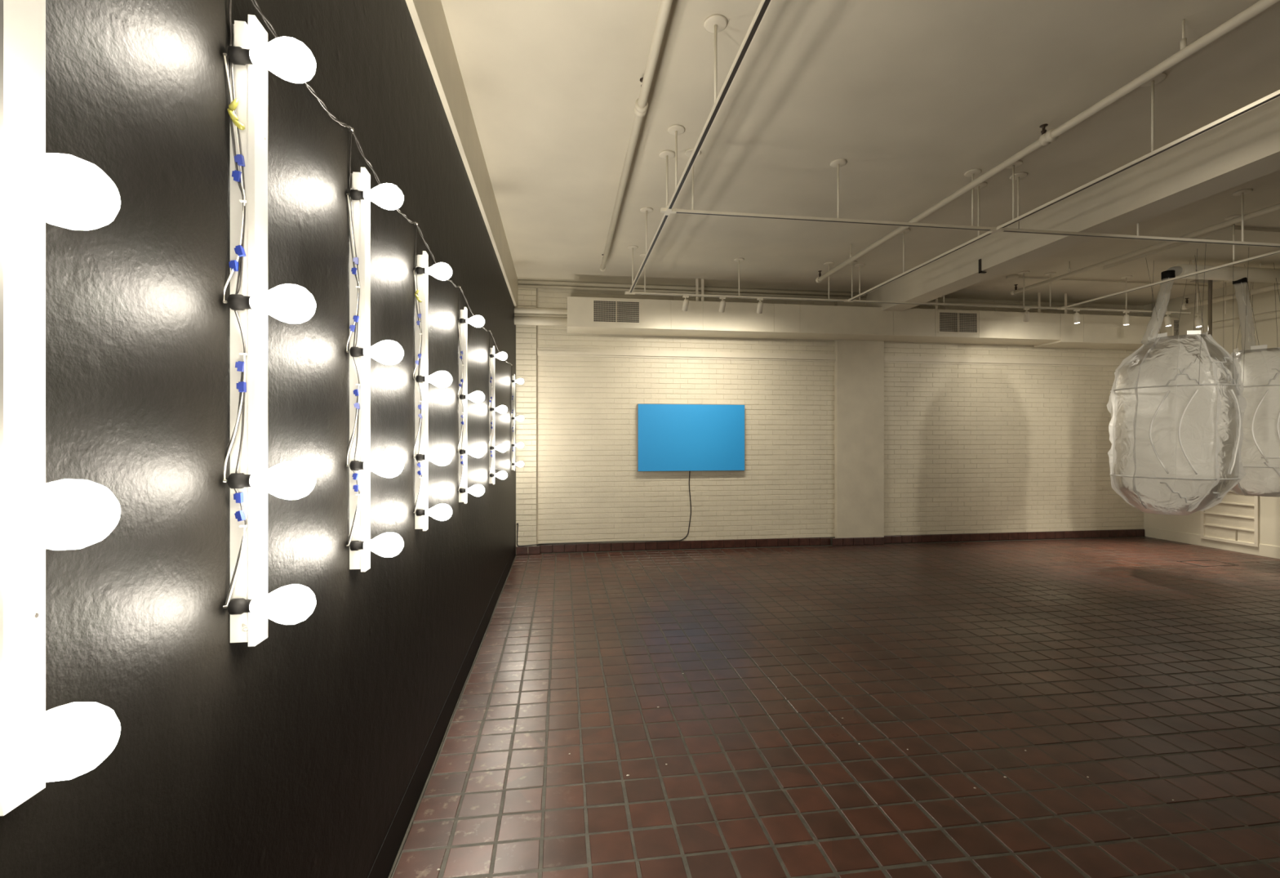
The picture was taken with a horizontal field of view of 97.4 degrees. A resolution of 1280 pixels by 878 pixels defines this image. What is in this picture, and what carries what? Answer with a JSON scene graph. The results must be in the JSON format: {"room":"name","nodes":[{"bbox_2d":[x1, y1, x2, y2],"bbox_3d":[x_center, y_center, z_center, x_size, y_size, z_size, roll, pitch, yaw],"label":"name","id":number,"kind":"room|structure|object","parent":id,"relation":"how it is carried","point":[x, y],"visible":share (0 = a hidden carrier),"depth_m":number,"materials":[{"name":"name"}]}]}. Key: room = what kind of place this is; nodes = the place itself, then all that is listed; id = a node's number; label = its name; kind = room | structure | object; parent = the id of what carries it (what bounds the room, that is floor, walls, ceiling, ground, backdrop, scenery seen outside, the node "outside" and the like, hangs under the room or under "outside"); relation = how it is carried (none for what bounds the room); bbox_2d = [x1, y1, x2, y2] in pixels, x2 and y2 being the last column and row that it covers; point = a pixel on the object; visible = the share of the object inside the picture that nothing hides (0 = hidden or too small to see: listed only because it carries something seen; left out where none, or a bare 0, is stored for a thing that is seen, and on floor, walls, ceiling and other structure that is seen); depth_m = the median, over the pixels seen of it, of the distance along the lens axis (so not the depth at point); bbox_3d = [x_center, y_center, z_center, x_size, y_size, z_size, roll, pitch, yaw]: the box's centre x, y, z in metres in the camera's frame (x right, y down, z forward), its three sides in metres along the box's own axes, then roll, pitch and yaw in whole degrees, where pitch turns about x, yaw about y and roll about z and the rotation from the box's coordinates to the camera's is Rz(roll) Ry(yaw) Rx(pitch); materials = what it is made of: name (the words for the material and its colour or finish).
{"room":"museum","nodes":[
{"label":"museum","id":0,"kind":"room"},
{"bbox_2d":[0,0,515,877],"bbox_3d":[-1.055,-0.092,2.276,0.200,3.385,11.200,0,0,-8],"label":"wall","id":1,"kind":"structure","parent":0,"point":[296,752],"depth_m":1.16,"materials":[{"name":"black paint"}]},
{"bbox_2d":[0,0,120,815],"bbox_3d":[-0.639,-0.208,0.592,0.161,1.213,0.087,0,0,12],"label":"light strip","id":2,"kind":"object","parent":1,"relation":"attached to","point":[38,746],"visible":1,"depth_m":0.60,"materials":[{"name":"white wood"}]},
{"bbox_2d":[0,701,120,782],"bbox_3d":[-0.642,0.316,0.583,0.168,0.074,0.074,0,0,-8],"label":"bulb","id":3,"kind":"object","parent":2,"relation":"attached to","point":[67,741],"depth_m":0.57,"materials":[{"name":"white glass"}]},
{"bbox_2d":[0,479,120,550],"bbox_3d":[-0.642,0.079,0.583,0.168,0.074,0.074,0,0,-8],"label":"bulb","id":4,"kind":"object","parent":2,"relation":"attached to","point":[63,513],"depth_m":0.57,"materials":[{"name":"white glass"}]},
{"bbox_2d":[0,153,120,230],"bbox_3d":[-0.642,-0.258,0.583,0.168,0.074,0.074,0,0,-8],"label":"bulb","id":5,"kind":"object","parent":2,"relation":"attached to","point":[68,191],"depth_m":0.57,"materials":[{"name":"white glass"}]},
{"bbox_2d":[222,14,315,646],"bbox_3d":[-0.707,-0.208,1.078,0.161,1.213,0.087,0,0,12],"label":"light strip","id":6,"kind":"object","parent":1,"relation":"attached to","point":[251,55],"visible":1,"depth_m":1.08,"materials":[{"name":"white wood"}]},
{"bbox_2d":[222,584,315,624],"bbox_3d":[-0.709,0.316,1.069,0.168,0.074,0.074,0,0,-8],"label":"bulb","id":7,"kind":"object","parent":6,"relation":"attached to","point":[290,604],"depth_m":1.06,"materials":[{"name":"white glass"}]},
{"bbox_2d":[222,460,315,499],"bbox_3d":[-0.709,0.079,1.069,0.168,0.074,0.074,0,0,-8],"label":"bulb","id":8,"kind":"object","parent":6,"relation":"attached to","point":[246,479],"depth_m":1.06,"materials":[{"name":"white glass"}]},
{"bbox_2d":[222,284,315,323],"bbox_3d":[-0.709,-0.258,1.069,0.168,0.074,0.074,0,0,-8],"label":"bulb","id":9,"kind":"object","parent":6,"relation":"attached to","point":[247,303],"depth_m":1.06,"materials":[{"name":"white glass"}]},
{"bbox_2d":[222,36,315,83],"bbox_3d":[-0.709,-0.724,1.069,0.168,0.074,0.074,0,0,-8],"label":"bulb","id":10,"kind":"object","parent":6,"relation":"attached to","point":[288,58],"depth_m":1.06,"materials":[{"name":"white glass"}]},
{"bbox_2d":[226,0,511,381],"bbox_3d":[-1.162,-0.836,3.821,0.014,0.226,6.553,0,0,-8],"label":"cable","id":11,"kind":"object","parent":1,"relation":"attached to","point":[255,5],"visible":0.82,"depth_m":1.67,"materials":[{"name":"black plastic"}]},
{"bbox_2d":[346,167,404,571],"bbox_3d":[-0.791,-0.208,1.683,0.161,1.213,0.087,0,0,12],"label":"light strip","id":12,"kind":"object","parent":1,"relation":"attached to","point":[387,196],"visible":1,"depth_m":1.68,"materials":[{"name":"white wood"}]},
{"bbox_2d":[346,532,404,556],"bbox_3d":[-0.794,0.316,1.674,0.168,0.074,0.074,0,0,-8],"label":"bulb","id":13,"kind":"object","parent":12,"relation":"attached to","point":[387,544],"depth_m":1.66,"materials":[{"name":"white glass"}]},
{"bbox_2d":[346,453,404,477],"bbox_3d":[-0.794,0.079,1.674,0.168,0.074,0.074,0,0,-8],"label":"bulb","id":14,"kind":"object","parent":12,"relation":"attached to","point":[387,464],"depth_m":1.66,"materials":[{"name":"white glass"}]},
{"bbox_2d":[346,339,404,364],"bbox_3d":[-0.794,-0.258,1.674,0.168,0.074,0.074,0,0,-8],"label":"bulb","id":15,"kind":"object","parent":12,"relation":"attached to","point":[386,352],"depth_m":1.66,"materials":[{"name":"white glass"}]},
{"bbox_2d":[346,182,404,209],"bbox_3d":[-0.794,-0.724,1.674,0.168,0.074,0.074,0,0,-8],"label":"bulb","id":16,"kind":"object","parent":12,"relation":"attached to","point":[387,196],"depth_m":1.66,"materials":[{"name":"white glass"}]},
{"bbox_2d":[413,250,452,530],"bbox_3d":[-0.895,-0.208,2.433,0.161,1.213,0.087,0,0,12],"label":"light strip","id":17,"kind":"object","parent":1,"relation":"attached to","point":[442,271],"visible":0.98,"depth_m":2.43,"materials":[{"name":"white wood"}]},
{"bbox_2d":[413,503,452,520],"bbox_3d":[-0.898,0.316,2.424,0.168,0.074,0.074,0,0,-8],"label":"bulb","id":18,"kind":"object","parent":17,"relation":"attached to","point":[441,512],"depth_m":2.41,"materials":[{"name":"white glass"}]},
{"bbox_2d":[413,448,452,465],"bbox_3d":[-0.898,0.079,2.424,0.168,0.074,0.074,0,0,-8],"label":"bulb","id":19,"kind":"object","parent":17,"relation":"attached to","point":[442,456],"depth_m":2.41,"materials":[{"name":"white glass"}]},
{"bbox_2d":[413,370,452,387],"bbox_3d":[-0.898,-0.258,2.424,0.168,0.074,0.074,0,0,-8],"label":"bulb","id":20,"kind":"object","parent":17,"relation":"attached to","point":[442,379],"depth_m":2.41,"materials":[{"name":"white glass"}]},
{"bbox_2d":[413,262,452,279],"bbox_3d":[-0.898,-0.724,2.424,0.168,0.074,0.074,0,0,-8],"label":"bulb","id":21,"kind":"object","parent":17,"relation":"attached to","point":[442,271],"depth_m":2.41,"materials":[{"name":"white glass"}]},
{"bbox_2d":[367,542,515,877],"bbox_3d":[-0.948,1.518,2.241,0.002,0.163,11.100,0,0,-8],"label":"baseboard","id":22,"kind":"structure","parent":1,"relation":"attached to","point":[383,864],"depth_m":2.67,"materials":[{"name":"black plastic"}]},
{"bbox_2d":[405,0,518,306],"bbox_3d":[-1.037,-1.992,2.254,0.230,0.415,11.150,0,0,-8],"label":"ceiling beam","id":23,"kind":"structure","parent":1,"relation":"attached to","point":[428,16],"depth_m":3.35,"materials":[{"name":"paint"}]},
{"bbox_2d":[457,306,484,503],"bbox_3d":[-1.039,-0.208,3.463,0.161,1.213,0.087,0,0,12],"label":"light strip","id":24,"kind":"object","parent":1,"relation":"attached to","point":[477,321],"visible":0.98,"depth_m":3.46,"materials":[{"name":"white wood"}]},
{"bbox_2d":[457,484,484,496],"bbox_3d":[-1.041,0.316,3.454,0.168,0.074,0.074,0,0,-8],"label":"bulb","id":25,"kind":"object","parent":24,"relation":"attached to","point":[477,490],"depth_m":3.44,"materials":[{"name":"white glass"}]},
{"bbox_2d":[457,445,484,457],"bbox_3d":[-1.041,0.079,3.454,0.168,0.074,0.074,0,0,-8],"label":"bulb","id":26,"kind":"object","parent":24,"relation":"attached to","point":[477,451],"depth_m":3.44,"materials":[{"name":"white glass"}]},
{"bbox_2d":[457,391,484,402],"bbox_3d":[-1.041,-0.258,3.454,0.168,0.074,0.074,0,0,-8],"label":"bulb","id":27,"kind":"object","parent":24,"relation":"attached to","point":[477,396],"depth_m":3.44,"materials":[{"name":"white glass"}]},
{"bbox_2d":[457,315,484,327],"bbox_3d":[-1.041,-0.724,3.454,0.168,0.074,0.074,0,0,-8],"label":"bulb","id":28,"kind":"object","parent":24,"relation":"attached to","point":[477,321],"depth_m":3.44,"materials":[{"name":"white glass"}]},
{"bbox_2d":[488,345,507,484],"bbox_3d":[-1.240,-0.208,4.913,0.161,1.213,0.087,0,0,12],"label":"light strip","id":29,"kind":"object","parent":1,"relation":"attached to","point":[502,447],"visible":0.99,"depth_m":4.91,"materials":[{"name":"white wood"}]},
{"bbox_2d":[489,471,507,479],"bbox_3d":[-1.243,0.316,4.904,0.168,0.074,0.074,0,0,-8],"label":"bulb","id":30,"kind":"object","parent":29,"relation":"attached to","point":[501,474],"depth_m":4.89,"materials":[{"name":"white glass"}]},
{"bbox_2d":[489,443,507,452],"bbox_3d":[-1.243,0.079,4.904,0.168,0.074,0.074,0,0,-8],"label":"bulb","id":31,"kind":"object","parent":29,"relation":"attached to","point":[502,447],"depth_m":4.89,"materials":[{"name":"white glass"}]},
{"bbox_2d":[489,404,507,413],"bbox_3d":[-1.243,-0.258,4.904,0.168,0.074,0.074,0,0,-8],"label":"bulb","id":32,"kind":"object","parent":29,"relation":"attached to","point":[501,409],"depth_m":4.89,"materials":[{"name":"white glass"}]},
{"bbox_2d":[489,351,507,359],"bbox_3d":[-1.243,-0.724,4.904,0.168,0.074,0.074,0,0,-8],"label":"bulb","id":33,"kind":"object","parent":29,"relation":"attached to","point":[502,355],"depth_m":4.89,"materials":[{"name":"white glass"}]},
{"bbox_2d":[511,373,524,470],"bbox_3d":[-1.540,-0.208,7.063,0.161,1.213,0.087,0,0,12],"label":"light strip","id":34,"kind":"object","parent":1,"relation":"attached to","point":[520,418],"visible":1,"depth_m":7.06,"materials":[{"name":"white metal"}]},
{"bbox_2d":[511,461,524,466],"bbox_3d":[-1.543,0.316,7.054,0.168,0.074,0.074,0,0,-8],"label":"bulb","id":35,"kind":"object","parent":34,"relation":"attached to","point":[520,464],"depth_m":7.04,"materials":[{"name":"white glass"}]},
{"bbox_2d":[511,442,524,448],"bbox_3d":[-1.543,0.079,7.054,0.168,0.074,0.074,0,0,-8],"label":"bulb","id":36,"kind":"object","parent":34,"relation":"attached to","point":[520,445],"depth_m":7.04,"materials":[{"name":"white glass"}]},
{"bbox_2d":[511,415,524,421],"bbox_3d":[-1.543,-0.258,7.054,0.168,0.074,0.074,0,0,-8],"label":"bulb","id":37,"kind":"object","parent":34,"relation":"attached to","point":[520,418],"depth_m":7.04,"materials":[{"name":"white glass"}]},
{"bbox_2d":[511,377,524,384],"bbox_3d":[-1.543,-0.724,7.054,0.168,0.074,0.074,0,0,-8],"label":"bulb","id":38,"kind":"object","parent":34,"relation":"attached to","point":[520,380],"depth_m":7.04,"materials":[{"name":"white glass"}]},
{"bbox_2d":[514,313,567,317],"bbox_3d":[-1.336,-1.668,7.608,0.713,0.031,0.032,0,0,-8],"label":"pipe","id":39,"kind":"object","parent":1,"relation":"attached to","point":[515,314],"visible":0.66,"depth_m":7.59,"materials":[{"name":"metal"}]},
{"bbox_2d":[514,306,567,315],"bbox_3d":[-1.336,-1.727,7.608,0.713,0.082,0.084,0,0,-8],"label":"pipe","id":40,"kind":"object","parent":1,"relation":"attached to","point":[517,309],"visible":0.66,"depth_m":7.58,"materials":[{"name":"metal"}]},
{"bbox_2d":[515,284,1143,546],"bbox_3d":[3.277,-0.300,8.620,10.531,3.800,0.289,0,0,-8],"label":"wall","id":41,"kind":"structure","parent":0,"point":[857,444],"depth_m":8.46,"materials":[{"name":"paint"}]},
{"bbox_2d":[514,315,567,325],"bbox_3d":[-1.336,-1.593,7.608,0.713,0.107,0.110,0,0,-8],"label":"pipe","id":42,"kind":"object","parent":41,"relation":"attached to","point":[544,321],"visible":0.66,"depth_m":7.57,"materials":[{"name":"metal"}]},
{"bbox_2d":[537,347,835,361],"bbox_3d":[0.757,-1.224,8.190,4.437,0.110,0.045,0,0,-8],"label":"trim","id":43,"kind":"structure","parent":41,"relation":"attached to","point":[540,351],"depth_m":8.16,"materials":[{"name":"paint"}]},
{"bbox_2d":[637,403,744,471],"bbox_3d":[0.749,-0.020,8.169,1.584,0.966,0.073,0,0,-8],"label":"screen","id":44,"kind":"object","parent":41,"relation":"attached to","point":[671,437],"visible":1,"depth_m":8.13,"materials":[{"name":"blue glass"}]},
{"bbox_2d":[515,471,691,546],"bbox_3d":[-0.485,0.971,8.006,2.498,1.037,0.091,0,0,-10],"label":"power cable","id":45,"kind":"object","parent":44,"relation":"hanging from","point":[689,471],"visible":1,"depth_m":8.03,"materials":[{"name":"black plastic"}]},
{"bbox_2d":[517,284,866,300],"bbox_3d":[0.863,-2.115,8.124,5.151,0.038,0.040,0,0,-8],"label":"conduit","id":46,"kind":"object","parent":41,"relation":"attached to","point":[518,285],"visible":1,"depth_m":8.08,"materials":[{"name":"metal"}]},
{"bbox_2d":[515,528,1144,554],"bbox_3d":[3.292,1.541,8.517,10.131,0.118,0.096,0,0,-8],"label":"baseboard","id":47,"kind":"structure","parent":41,"relation":"attached to","point":[637,545],"depth_m":8.44,"materials":[{"name":"tile"}]},
{"bbox_2d":[884,355,1122,367],"bbox_3d":[6.009,-1.224,8.921,4.637,0.110,0.045,0,0,-8],"label":"trim","id":48,"kind":"structure","parent":41,"relation":"attached to","point":[887,358],"depth_m":8.87,"materials":[{"name":"paint"}]},
{"bbox_2d":[387,536,1279,877],"bbox_3d":[4.045,1.659,3.102,10.531,0.121,11.430,0,0,-8],"label":"floor","id":49,"kind":"structure","parent":0,"point":[1120,663],"depth_m":3.24,"materials":[{"name":"tile"}]},
{"bbox_2d":[436,672,1173,870],"bbox_3d":[0.697,1.598,3.075,3.148,0.003,1.626,0,0,-8],"label":"crumbs","id":50,"kind":"object","parent":49,"relation":"on","point":[438,868],"visible":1,"depth_m":2.67,"materials":[{"name":"white metal"}]},
{"bbox_2d":[1177,559,1237,566],"bbox_3d":[7.314,1.601,7.245,0.529,0.007,0.315,0,0,-8],"label":"floor hatch","id":51,"kind":"object","parent":49,"relation":"on","point":[1206,559],"visible":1,"depth_m":7.23,"materials":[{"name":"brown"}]},
{"bbox_2d":[440,0,1279,305],"bbox_3d":[4.045,-2.275,3.102,10.531,0.150,11.430,0,0,-8],"label":"ceiling","id":52,"kind":"structure","parent":0,"point":[915,96],"depth_m":3.85,"materials":[{"name":"paint"}]},
{"bbox_2d":[599,0,672,271],"bbox_3d":[0.228,-2.101,1.919,0.081,0.142,9.939,0,0,-8],"label":"pipe","id":53,"kind":"object","parent":52,"relation":"attached to","point":[641,106],"visible":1,"depth_m":3.47,"materials":[{"name":"metal"}]},
{"bbox_2d":[517,280,867,297],"bbox_3d":[0.864,-2.170,8.117,5.151,0.053,0.056,0,0,-8],"label":"conduit","id":54,"kind":"object","parent":52,"relation":"attached to","point":[519,282],"visible":0.94,"depth_m":8.06,"materials":[{"name":"metal"}]},
{"bbox_2d":[567,278,1178,349],"bbox_3d":[3.914,-1.830,8.364,9.916,0.740,0.512,0,0,-8],"label":"air duct","id":55,"kind":"object","parent":52,"relation":"hanging from","point":[585,315],"visible":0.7,"depth_m":8.06,"materials":[{"name":"metal"}]},
{"bbox_2d":[591,298,640,324],"bbox_3d":[-0.315,-1.702,7.521,0.651,0.319,0.008,0,0,-8],"label":"grille","id":56,"kind":"object","parent":55,"relation":"attached to","point":[604,311],"depth_m":7.52,"materials":[{"name":"metal"}]},
{"bbox_2d":[937,311,978,333],"bbox_3d":[4.652,-1.702,8.212,0.645,0.319,0.008,0,0,-8],"label":"grille","id":57,"kind":"object","parent":55,"relation":"attached to","point":[948,322],"depth_m":8.21,"materials":[{"name":"metal"}]},
{"bbox_2d":[1172,318,1178,335],"bbox_3d":[8.560,-1.702,8.756,0.606,0.319,0.008,0,0,-8],"label":"grille","id":58,"kind":"object","parent":55,"relation":"attached to","point":[1175,321],"depth_m":8.72,"materials":[{"name":"metal"}]},
{"bbox_2d":[624,0,1279,314],"bbox_3d":[4.680,-1.964,2.627,8.507,0.471,9.512,0,0,-8],"label":"ceiling pipes","id":59,"kind":"object","parent":52,"relation":"hanging from","point":[717,23],"visible":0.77,"depth_m":4.51,"materials":[{"name":"white metal"}]},
{"bbox_2d":[681,295,688,311],"bbox_3d":[0.550,-1.638,6.798,0.073,0.185,0.121,0,0,-8],"label":"track spotlight","id":60,"kind":"object","parent":59,"relation":"hanging from","point":[686,302],"visible":1,"depth_m":6.78,"materials":[{"name":"beige paint"}]},
{"bbox_2d":[719,296,725,312],"bbox_3d":[1.007,-1.638,6.862,0.070,0.185,0.123,0,0,-8],"label":"track spotlight","id":61,"kind":"object","parent":59,"relation":"hanging from","point":[722,304],"visible":1,"depth_m":6.84,"materials":[{"name":"beige paint"}]},
{"bbox_2d":[756,297,763,313],"bbox_3d":[1.479,-1.638,6.928,0.074,0.185,0.121,0,0,-8],"label":"track spotlight","id":62,"kind":"object","parent":59,"relation":"hanging from","point":[759,309],"visible":1,"depth_m":6.90,"materials":[{"name":"beige paint"}]},
{"bbox_2d":[1023,307,1030,321],"bbox_3d":[5.115,-1.640,7.433,0.071,0.180,0.137,0,0,33],"label":"track spotlight","id":63,"kind":"object","parent":59,"relation":"hanging from","point":[1026,314],"visible":1,"depth_m":7.41,"materials":[{"name":"beige paint"}]},
{"bbox_2d":[1073,309,1079,323],"bbox_3d":[5.854,-1.639,7.528,0.070,0.182,0.076,0,0,-8],"label":"track spotlight","id":64,"kind":"object","parent":59,"relation":"hanging from","point":[1076,316],"visible":1,"depth_m":7.51,"materials":[{"name":"beige paint"}]},
{"bbox_2d":[1123,311,1129,324],"bbox_3d":[6.608,-1.639,7.634,0.071,0.181,0.070,0,0,-8],"label":"track spotlight","id":65,"kind":"object","parent":59,"relation":"hanging from","point":[1126,317],"visible":1,"depth_m":7.62,"materials":[{"name":"beige paint"}]},
{"bbox_2d":[1164,312,1172,326],"bbox_3d":[7.256,-1.638,7.721,0.072,0.184,0.082,0,0,-8],"label":"track spotlight","id":66,"kind":"object","parent":59,"relation":"hanging from","point":[1167,321],"visible":1,"depth_m":7.71,"materials":[{"name":"beige paint"}]},
{"bbox_2d":[1194,313,1202,327],"bbox_3d":[7.738,-1.638,7.787,0.072,0.185,0.087,0,0,-8],"label":"track spotlight","id":67,"kind":"object","parent":59,"relation":"hanging from","point":[1197,322],"visible":1,"depth_m":7.78,"materials":[{"name":"beige paint"}]},
{"bbox_2d":[1212,310,1279,323],"bbox_3d":[8.385,-1.620,5.040,0.024,0.021,5.671,0,0,-8],"label":"conduit","id":68,"kind":"object","parent":59,"relation":"hanging from","point":[1276,311],"visible":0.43,"depth_m":7.44,"materials":[{"name":"metal"}]},
{"bbox_2d":[815,0,1279,282],"bbox_3d":[2.949,-2.091,2.267,0.078,0.218,9.877,0,0,-8],"label":"pipe","id":69,"kind":"object","parent":52,"relation":"hanging from","point":[1046,137],"visible":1,"depth_m":3.42,"materials":[{"name":"metal"}]},
{"bbox_2d":[865,97,1279,311],"bbox_3d":[4.324,-2.010,3.040,0.327,0.380,11.230,0,0,-8],"label":"ceiling beam","id":70,"kind":"structure","parent":52,"relation":"attached to","point":[1246,148],"depth_m":4.66,"materials":[{"name":"paint"}]},
{"bbox_2d":[1006,274,1207,286],"bbox_3d":[6.513,-2.183,7.784,3.152,0.035,0.140,0,0,-8],"label":"conduit","id":71,"kind":"object","parent":52,"relation":"attached to","point":[1011,276],"visible":1,"depth_m":7.74,"materials":[{"name":"metal"}]},
{"bbox_2d":[1010,203,1279,295],"bbox_3d":[5.908,-2.104,2.825,0.065,0.192,10.166,0,0,-8],"label":"pipe","id":72,"kind":"object","parent":52,"relation":"hanging from","point":[1275,207],"visible":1,"depth_m":6.00,"materials":[{"name":"metal"}]},
{"bbox_2d":[1102,226,1279,272],"bbox_3d":[7.181,-2.183,6.661,2.338,0.035,1.400,0,0,-8],"label":"ceiling beam","id":73,"kind":"structure","parent":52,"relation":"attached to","point":[1165,258],"depth_m":6.59,"materials":[{"name":"paint"}]},
{"bbox_2d":[1106,249,1248,515],"bbox_3d":[6.339,-0.642,6.697,1.217,3.044,1.208,0,0,-8],"label":"sculpture","id":74,"kind":"object","parent":73,"relation":"hanging from","point":[1176,405],"visible":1,"depth_m":6.32,"materials":[{"name":"clear plastic"}]},
{"bbox_2d":[1190,279,1220,336],"bbox_3d":[7.736,-0.933,7.623,0.320,2.466,0.240,0,0,-8],"label":"rod","id":75,"kind":"object","parent":52,"relation":"hanging from","point":[1210,282],"visible":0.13,"depth_m":7.61,"materials":[{"name":"grey metal"}]},
{"bbox_2d":[1160,259,1279,284],"bbox_3d":[7.395,-2.052,6.892,2.250,0.296,0.170,0,0,-8],"label":"pipe","id":76,"kind":"object","parent":52,"relation":"hanging from","point":[1237,275],"visible":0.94,"depth_m":6.79,"materials":[{"name":"metal"}]},
{"bbox_2d":[1180,283,1279,310],"bbox_3d":[8.632,-1.961,3.190,0.094,0.157,10.138,0,0,-8],"label":"pipe","id":77,"kind":"object","parent":76,"relation":"attached to","point":[1186,305],"visible":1,"depth_m":7.59,"materials":[{"name":"metal"}]},
{"bbox_2d":[1210,262,1279,497],"bbox_3d":[7.846,-0.730,7.041,1.117,2.869,1.026,0,0,-8],"label":"sculpture","id":78,"kind":"object","parent":76,"relation":"hanging from","point":[1260,377],"visible":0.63,"depth_m":6.81,"materials":[{"name":"clear plastic"}]},
{"bbox_2d":[1143,281,1279,546],"bbox_3d":[9.162,-0.300,3.815,0.200,3.800,11.430,0,0,-8],"label":"wall","id":79,"kind":"structure","parent":0,"point":[1267,326],"depth_m":8.00,"materials":[{"name":"paint"}]},
{"bbox_2d":[1146,526,1279,558],"bbox_3d":[8.853,1.520,5.261,0.012,0.160,7.980,0,0,-8],"label":"baseboard","id":80,"kind":"structure","parent":79,"relation":"attached to","point":[1272,551],"depth_m":8.28,"materials":[{"name":"paint"}]},
{"bbox_2d":[1200,490,1259,546],"bbox_3d":[8.454,0.920,8.066,0.030,1.130,0.697,0,0,-8],"label":"air vent","id":81,"kind":"object","parent":79,"relation":"in","point":[1237,517],"visible":0.56,"depth_m":8.01,"materials":[{"name":"metal"}]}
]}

